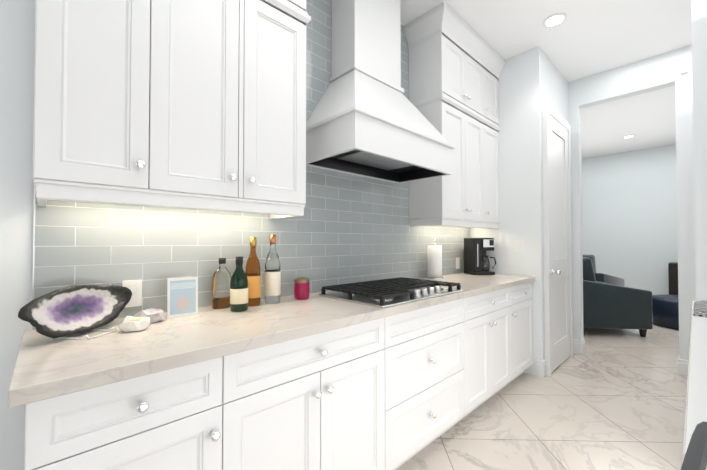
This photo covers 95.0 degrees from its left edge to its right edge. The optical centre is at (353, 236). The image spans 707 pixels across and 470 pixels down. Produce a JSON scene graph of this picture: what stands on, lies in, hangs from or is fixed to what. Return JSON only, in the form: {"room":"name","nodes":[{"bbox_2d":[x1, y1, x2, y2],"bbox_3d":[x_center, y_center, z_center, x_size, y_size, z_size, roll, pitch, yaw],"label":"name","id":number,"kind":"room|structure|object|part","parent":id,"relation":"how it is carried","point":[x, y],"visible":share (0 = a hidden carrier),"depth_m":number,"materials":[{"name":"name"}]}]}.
{"room":"kitchen","nodes":[
{"label":"kitchen","id":0,"kind":"room"},
{"bbox_2d":[0,0,469,469],"bbox_3d":[-0.761,-0.263,1.663,7.640,3.050,0.131,1,-1,-43],"label":"wall","id":1,"kind":"structure","parent":0,"point":[345,228],"depth_m":1.48,"materials":[{"name":"white paint"}]},
{"bbox_2d":[122,279,141,307],"bbox_3d":[-0.947,0.243,1.386,0.072,0.114,0.008,1,-1,-43],"label":"outlet","id":2,"kind":"object","parent":1,"relation":"attached to","point":[134,287],"visible":0.77,"depth_m":1.39,"materials":[{"name":"white plastic"}]},
{"bbox_2d":[33,0,310,218],"bbox_3d":[-0.681,-0.949,1.399,1.107,1.682,0.378,1,-1,-43],"label":"upper cabinet","id":3,"kind":"object","parent":1,"relation":"attached to","point":[193,104],"visible":1,"depth_m":1.23,"materials":[{"name":"white wood"}]},
{"bbox_3d":[-0.747,-0.252,1.131,0.031,0.030,0.033,1,-1,-43],"label":"knob","id":4,"kind":"part","parent":3,"relation":"part of","materials":[{"name":"silver metal"}]},
{"bbox_3d":[-0.506,-0.248,1.358,0.031,0.030,0.033,1,-1,-43],"label":"knob","id":5,"kind":"part","parent":3,"relation":"part of","materials":[{"name":"silver metal"}]},
{"bbox_3d":[-0.444,-0.247,1.417,0.031,0.030,0.033,1,-1,-43],"label":"knob","id":6,"kind":"part","parent":3,"relation":"part of","materials":[{"name":"silver metal"}]},
{"bbox_2d":[306,0,454,183],"bbox_3d":[0.190,-1.109,2.140,0.978,1.338,0.503,1,-1,-43],"label":"range hood","id":7,"kind":"object","parent":1,"relation":"attached to","point":[367,119],"visible":0.92,"depth_m":2.05,"materials":[{"name":"white wood"}]},
{"bbox_2d":[404,2,504,228],"bbox_3d":[0.967,-0.924,2.957,1.133,1.682,0.378,1,-1,-43],"label":"upper cabinet","id":8,"kind":"object","parent":1,"relation":"attached to","point":[456,63],"visible":1,"depth_m":2.72,"materials":[{"name":"white wood"}]},
{"bbox_2d":[456,257,459,268],"bbox_3d":[1.058,0.268,3.281,0.072,0.114,0.008,1,-1,-43],"label":"outlet","id":9,"kind":"object","parent":1,"relation":"attached to","point":[457,263],"visible":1,"depth_m":3.28,"materials":[{"name":"white plastic"}]},
{"bbox_2d":[470,46,572,377],"bbox_3d":[1.872,-0.233,3.527,1.011,3.050,0.799,1,-1,-43],"label":"wall","id":10,"kind":"structure","parent":0,"point":[532,235],"depth_m":3.13,"materials":[{"name":"white paint"}]},
{"bbox_2d":[514,240,522,251],"bbox_3d":[1.584,0.093,3.108,0.008,0.115,0.075,1,-1,-43],"label":"switch","id":11,"kind":"object","parent":10,"relation":"attached to","point":[518,244],"depth_m":3.10,"materials":[{"name":"white plastic"}]},
{"bbox_3d":[2.067,1.213,3.297,1.011,0.150,0.054,1,-1,-43],"label":"baseboard","id":12,"kind":"part","parent":10,"relation":"part of","materials":[{"name":"white wood"}]},
{"bbox_3d":[1.912,0.334,3.054,0.056,0.056,0.070,1,-1,-43],"label":"door knob","id":13,"kind":"part","parent":10,"relation":"part of","materials":[{"name":"silver metal"}]},
{"bbox_3d":[2.080,0.028,3.282,0.820,2.520,0.045,1,-1,-43],"label":"trim casing","id":14,"kind":"part","parent":10,"relation":"part of","materials":[{"name":"white wood"}]},
{"bbox_3d":[2.076,0.057,3.285,0.680,2.438,0.034,1,-1,-43],"label":"door","id":15,"kind":"part","parent":10,"relation":"part of","materials":[{"name":"white wood"}]},
{"bbox_2d":[396,324,686,469],"bbox_3d":[2.101,1.327,1.929,12.200,0.120,7.000,1,-1,-43],"label":"floor","id":16,"kind":"structure","parent":0,"point":[611,399],"depth_m":2.27,"materials":[{"name":"stone"}]},
{"bbox_2d":[24,357,222,469],"bbox_3d":[-0.781,0.816,1.091,0.449,0.873,0.646,1,-1,-43],"label":"base cabinet","id":17,"kind":"object","parent":16,"relation":"on","point":[170,419],"visible":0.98,"depth_m":0.88,"materials":[{"name":"white wood"}]},
{"bbox_3d":[-0.570,0.458,0.874,0.031,0.030,0.033,1,-1,-43],"label":"knob","id":18,"kind":"part","parent":17,"relation":"part of","materials":[{"name":"silver metal"}]},
{"bbox_3d":[-0.430,0.615,1.004,0.031,0.030,0.033,1,-1,-43],"label":"knob","id":19,"kind":"part","parent":17,"relation":"part of","materials":[{"name":"silver metal"}]},
{"bbox_2d":[222,317,384,469],"bbox_3d":[-0.332,0.823,1.516,0.788,0.873,0.646,1,-1,-43],"label":"base cabinet","id":20,"kind":"object","parent":16,"relation":"on","point":[314,402],"visible":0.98,"depth_m":1.27,"materials":[{"name":"white wood"}]},
{"bbox_3d":[-0.144,0.619,1.274,0.031,0.030,0.033,1,-1,-43],"label":"knob","id":21,"kind":"part","parent":20,"relation":"part of","materials":[{"name":"silver metal"}]},
{"bbox_3d":[-0.121,0.464,1.298,0.031,0.030,0.033,1,-1,-43],"label":"knob","id":22,"kind":"part","parent":20,"relation":"part of","materials":[{"name":"silver metal"}]},
{"bbox_3d":[-0.098,0.620,1.317,0.031,0.030,0.033,1,-1,-43],"label":"knob","id":23,"kind":"part","parent":20,"relation":"part of","materials":[{"name":"silver metal"}]},
{"bbox_2d":[385,298,464,469],"bbox_3d":[0.241,0.831,2.057,0.787,0.873,0.646,1,-1,-43],"label":"base cabinet","id":24,"kind":"object","parent":16,"relation":"on","point":[424,381],"visible":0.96,"depth_m":1.80,"materials":[{"name":"white wood"}]},
{"bbox_2d":[8,273,534,407],"bbox_3d":[0.247,0.375,2.085,3.349,0.040,0.647,1,-1,-43],"label":"countertop","id":25,"kind":"structure","parent":24,"relation":"on","point":[45,367],"depth_m":1.09,"materials":[{"name":"stone"}]},
{"bbox_2d":[18,284,131,339],"bbox_3d":[-0.938,0.260,1.146,0.128,0.193,0.395,-14,-3,8],"label":"geode","id":26,"kind":"object","parent":25,"relation":"on","point":[62,313],"visible":1,"depth_m":1.11,"materials":[{"name":"grey"}]},
{"bbox_2d":[118,316,149,331],"bbox_3d":[-0.799,0.313,1.181,0.097,0.054,0.076,1,-1,-43],"label":"crystal","id":27,"kind":"object","parent":25,"relation":"on","point":[131,324],"visible":1,"depth_m":1.16,"materials":[{"name":"white"}]},
{"bbox_2d":[134,308,165,322],"bbox_3d":[-0.816,0.315,1.301,0.120,0.054,0.095,1,-1,-43],"label":"crystal","id":28,"kind":"object","parent":25,"relation":"on","point":[155,315],"visible":0.62,"depth_m":1.28},
{"bbox_2d":[167,276,197,317],"bbox_3d":[-0.755,0.261,1.424,0.119,0.168,0.058,1,-4,-37],"label":"card","id":29,"kind":"object","parent":25,"relation":"on","point":[182,296],"visible":1,"depth_m":1.40,"materials":[{"name":"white paper"}]},
{"bbox_2d":[212,258,230,308],"bbox_3d":[-0.640,0.225,1.578,0.092,0.243,0.055,1,-1,-43],"label":"bottle","id":30,"kind":"object","parent":25,"relation":"on","point":[221,280],"visible":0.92,"depth_m":1.55,"materials":[{"name":"clear glass"}]},
{"bbox_2d":[230,256,247,311],"bbox_3d":[-0.536,0.219,1.518,0.082,0.252,0.082,1,-1,-43],"label":"bottle","id":31,"kind":"object","parent":25,"relation":"on","point":[239,291],"visible":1,"depth_m":1.49,"materials":[{"name":"green glass"}]},
{"bbox_2d":[245,237,260,305],"bbox_3d":[-0.511,0.174,1.646,0.076,0.346,0.076,1,-1,-43],"label":"bottle","id":32,"kind":"object","parent":25,"relation":"on","point":[253,270],"visible":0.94,"depth_m":1.62,"materials":[{"name":"orange glass"}]},
{"bbox_2d":[265,235,280,303],"bbox_3d":[-0.429,0.168,1.719,0.082,0.360,0.082,1,-1,-43],"label":"bottle","id":33,"kind":"object","parent":25,"relation":"on","point":[272,280],"visible":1,"depth_m":1.69,"materials":[{"name":"clear glass"}]},
{"bbox_2d":[294,277,309,299],"bbox_3d":[-0.293,0.290,1.835,0.090,0.120,0.090,1,-1,-43],"label":"candle jar","id":34,"kind":"object","parent":25,"relation":"on","point":[301,288],"visible":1,"depth_m":1.80,"materials":[{"name":"pink glass"}]},
{"bbox_2d":[319,277,462,307],"bbox_3d":[0.253,0.327,2.029,0.790,0.053,0.510,1,-1,-43],"label":"cooktop","id":35,"kind":"object","parent":25,"relation":"in","point":[383,293],"visible":1,"depth_m":1.89,"materials":[{"name":"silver metal"}]},
{"bbox_2d":[425,238,443,279],"bbox_3d":[0.707,0.186,2.825,0.156,0.359,0.156,1,-1,-43],"label":"paper towel","id":36,"kind":"object","parent":25,"relation":"on","point":[434,261],"visible":1,"depth_m":2.77,"materials":[{"name":"white paper"}]},
{"bbox_2d":[464,238,496,274],"bbox_3d":[1.265,0.193,3.232,0.246,0.360,0.201,0,-1,-11],"label":"coffee maker","id":37,"kind":"object","parent":25,"relation":"on","point":[476,261],"visible":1,"depth_m":3.15,"materials":[{"name":"black plastic"}]},
{"bbox_2d":[453,287,510,425],"bbox_3d":[0.805,0.840,2.590,0.765,0.873,0.646,1,-1,-43],"label":"base cabinet","id":38,"kind":"object","parent":16,"relation":"on","point":[487,360],"visible":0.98,"depth_m":2.34,"materials":[{"name":"white wood"}]},
{"bbox_2d":[500,282,532,389],"bbox_3d":[1.277,0.847,3.036,0.535,0.873,0.646,1,-1,-43],"label":"base cabinet","id":39,"kind":"object","parent":16,"relation":"on","point":[521,319],"visible":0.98,"depth_m":2.82,"materials":[{"name":"white wood"}]},
{"bbox_2d":[583,254,624,286],"bbox_3d":[4.077,0.817,5.757,0.920,1.021,0.940,1,-1,-33],"label":"armchair","id":40,"kind":"object","parent":16,"relation":"on","point":[606,278],"visible":0.04,"depth_m":5.35,"materials":[{"name":"fabric"}]},
{"bbox_2d":[583,257,652,336],"bbox_3d":[3.461,0.799,4.672,0.920,1.021,0.940,0,-1,5],"label":"armchair","id":41,"kind":"object","parent":16,"relation":"on","point":[607,306],"visible":0.44,"depth_m":4.21,"materials":[{"name":"fabric"}]},
{"bbox_2d":[652,295,678,329],"bbox_3d":[4.811,1.096,4.743,0.720,0.430,0.720,1,-1,-43],"label":"ottoman","id":42,"kind":"object","parent":16,"relation":"on","point":[665,311],"visible":0.44,"depth_m":4.65,"materials":[{"name":"blue fabric"}]},
{"bbox_2d":[668,262,677,294],"bbox_3d":[6.187,0.892,5.434,0.445,0.860,1.270,1,-1,-43],"label":"sideboard","id":43,"kind":"object","parent":16,"relation":"on","point":[673,276],"visible":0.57,"depth_m":5.70,"materials":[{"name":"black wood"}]},
{"bbox_2d":[681,421,706,469],"bbox_3d":[0.148,0.735,0.403,0.452,0.993,0.431,1,-1,-43],"label":"bar stool","id":44,"kind":"object","parent":16,"relation":"on","point":[695,457],"visible":1,"depth_m":0.36,"materials":[{"name":"grey fabric"}]},
{"bbox_2d":[681,301,706,469],"bbox_3d":[0.465,0.773,-0.300,4.849,0.914,1.095,1,-1,-43],"label":"kitchen island","id":45,"kind":"object","parent":16,"relation":"on","point":[695,413],"visible":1,"depth_m":0.75,"materials":[{"name":"white wood"}]},
{"bbox_2d":[693,300,706,316],"bbox_3d":[1.720,0.330,1.460,0.420,0.029,0.258,1,-1,-43],"label":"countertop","id":46,"kind":"structure","parent":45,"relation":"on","point":[700,309],"depth_m":1.47,"materials":[{"name":"white stone"}]},
{"bbox_2d":[400,0,691,158],"bbox_3d":[2.101,-1.843,1.980,12.200,0.120,7.000,1,-1,-43],"label":"ceiling","id":47,"kind":"structure","parent":0,"point":[586,38],"depth_m":2.90,"materials":[{"name":"white paint"}]},
{"bbox_2d":[543,13,566,27],"bbox_3d":[1.646,-1.768,2.649,0.170,0.007,0.170,1,-1,-43],"label":"recessed light","id":48,"kind":"object","parent":47,"relation":"in","point":[554,20],"visible":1,"depth_m":2.64,"materials":[{"name":"white"}]},
{"bbox_2d":[582,144,677,294],"bbox_3d":[6.214,-0.196,5.842,0.120,3.050,7.000,1,-1,-43],"label":"wall","id":49,"kind":"structure","parent":0,"point":[629,218],"depth_m":6.44,"materials":[{"name":"white paint"}]},
{"bbox_2d":[568,45,695,359],"bbox_3d":[3.795,-0.253,2.317,0.120,3.050,5.200,1,-1,-43],"label":"wall","id":50,"kind":"structure","parent":0,"point":[659,71],"depth_m":3.13,"materials":[{"name":"white paint"}]},
{"bbox_2d":[573,338,687,376],"bbox_3d":[3.272,1.206,2.835,0.136,0.150,2.305,1,-1,-43],"label":"baseboard","id":51,"kind":"structure","parent":50,"relation":"attached to","point":[579,348],"depth_m":3.07,"materials":[{"name":"white wood"}]},
{"bbox_2d":[681,60,687,73],"bbox_3d":[3.065,-1.572,3.000,0.030,0.110,0.045,1,-1,-43],"label":"sensor","id":52,"kind":"object","parent":50,"relation":"attached to","point":[684,66],"visible":0.96,"depth_m":2.99,"materials":[{"name":"white plastic"}]},
{"bbox_2d":[691,0,706,300],"bbox_3d":[3.129,-0.281,0.539,0.150,3.050,3.530,1,-1,-43],"label":"wall","id":53,"kind":"structure","parent":0,"point":[699,42],"depth_m":1.75,"materials":[{"name":"white paint"}]}
]}

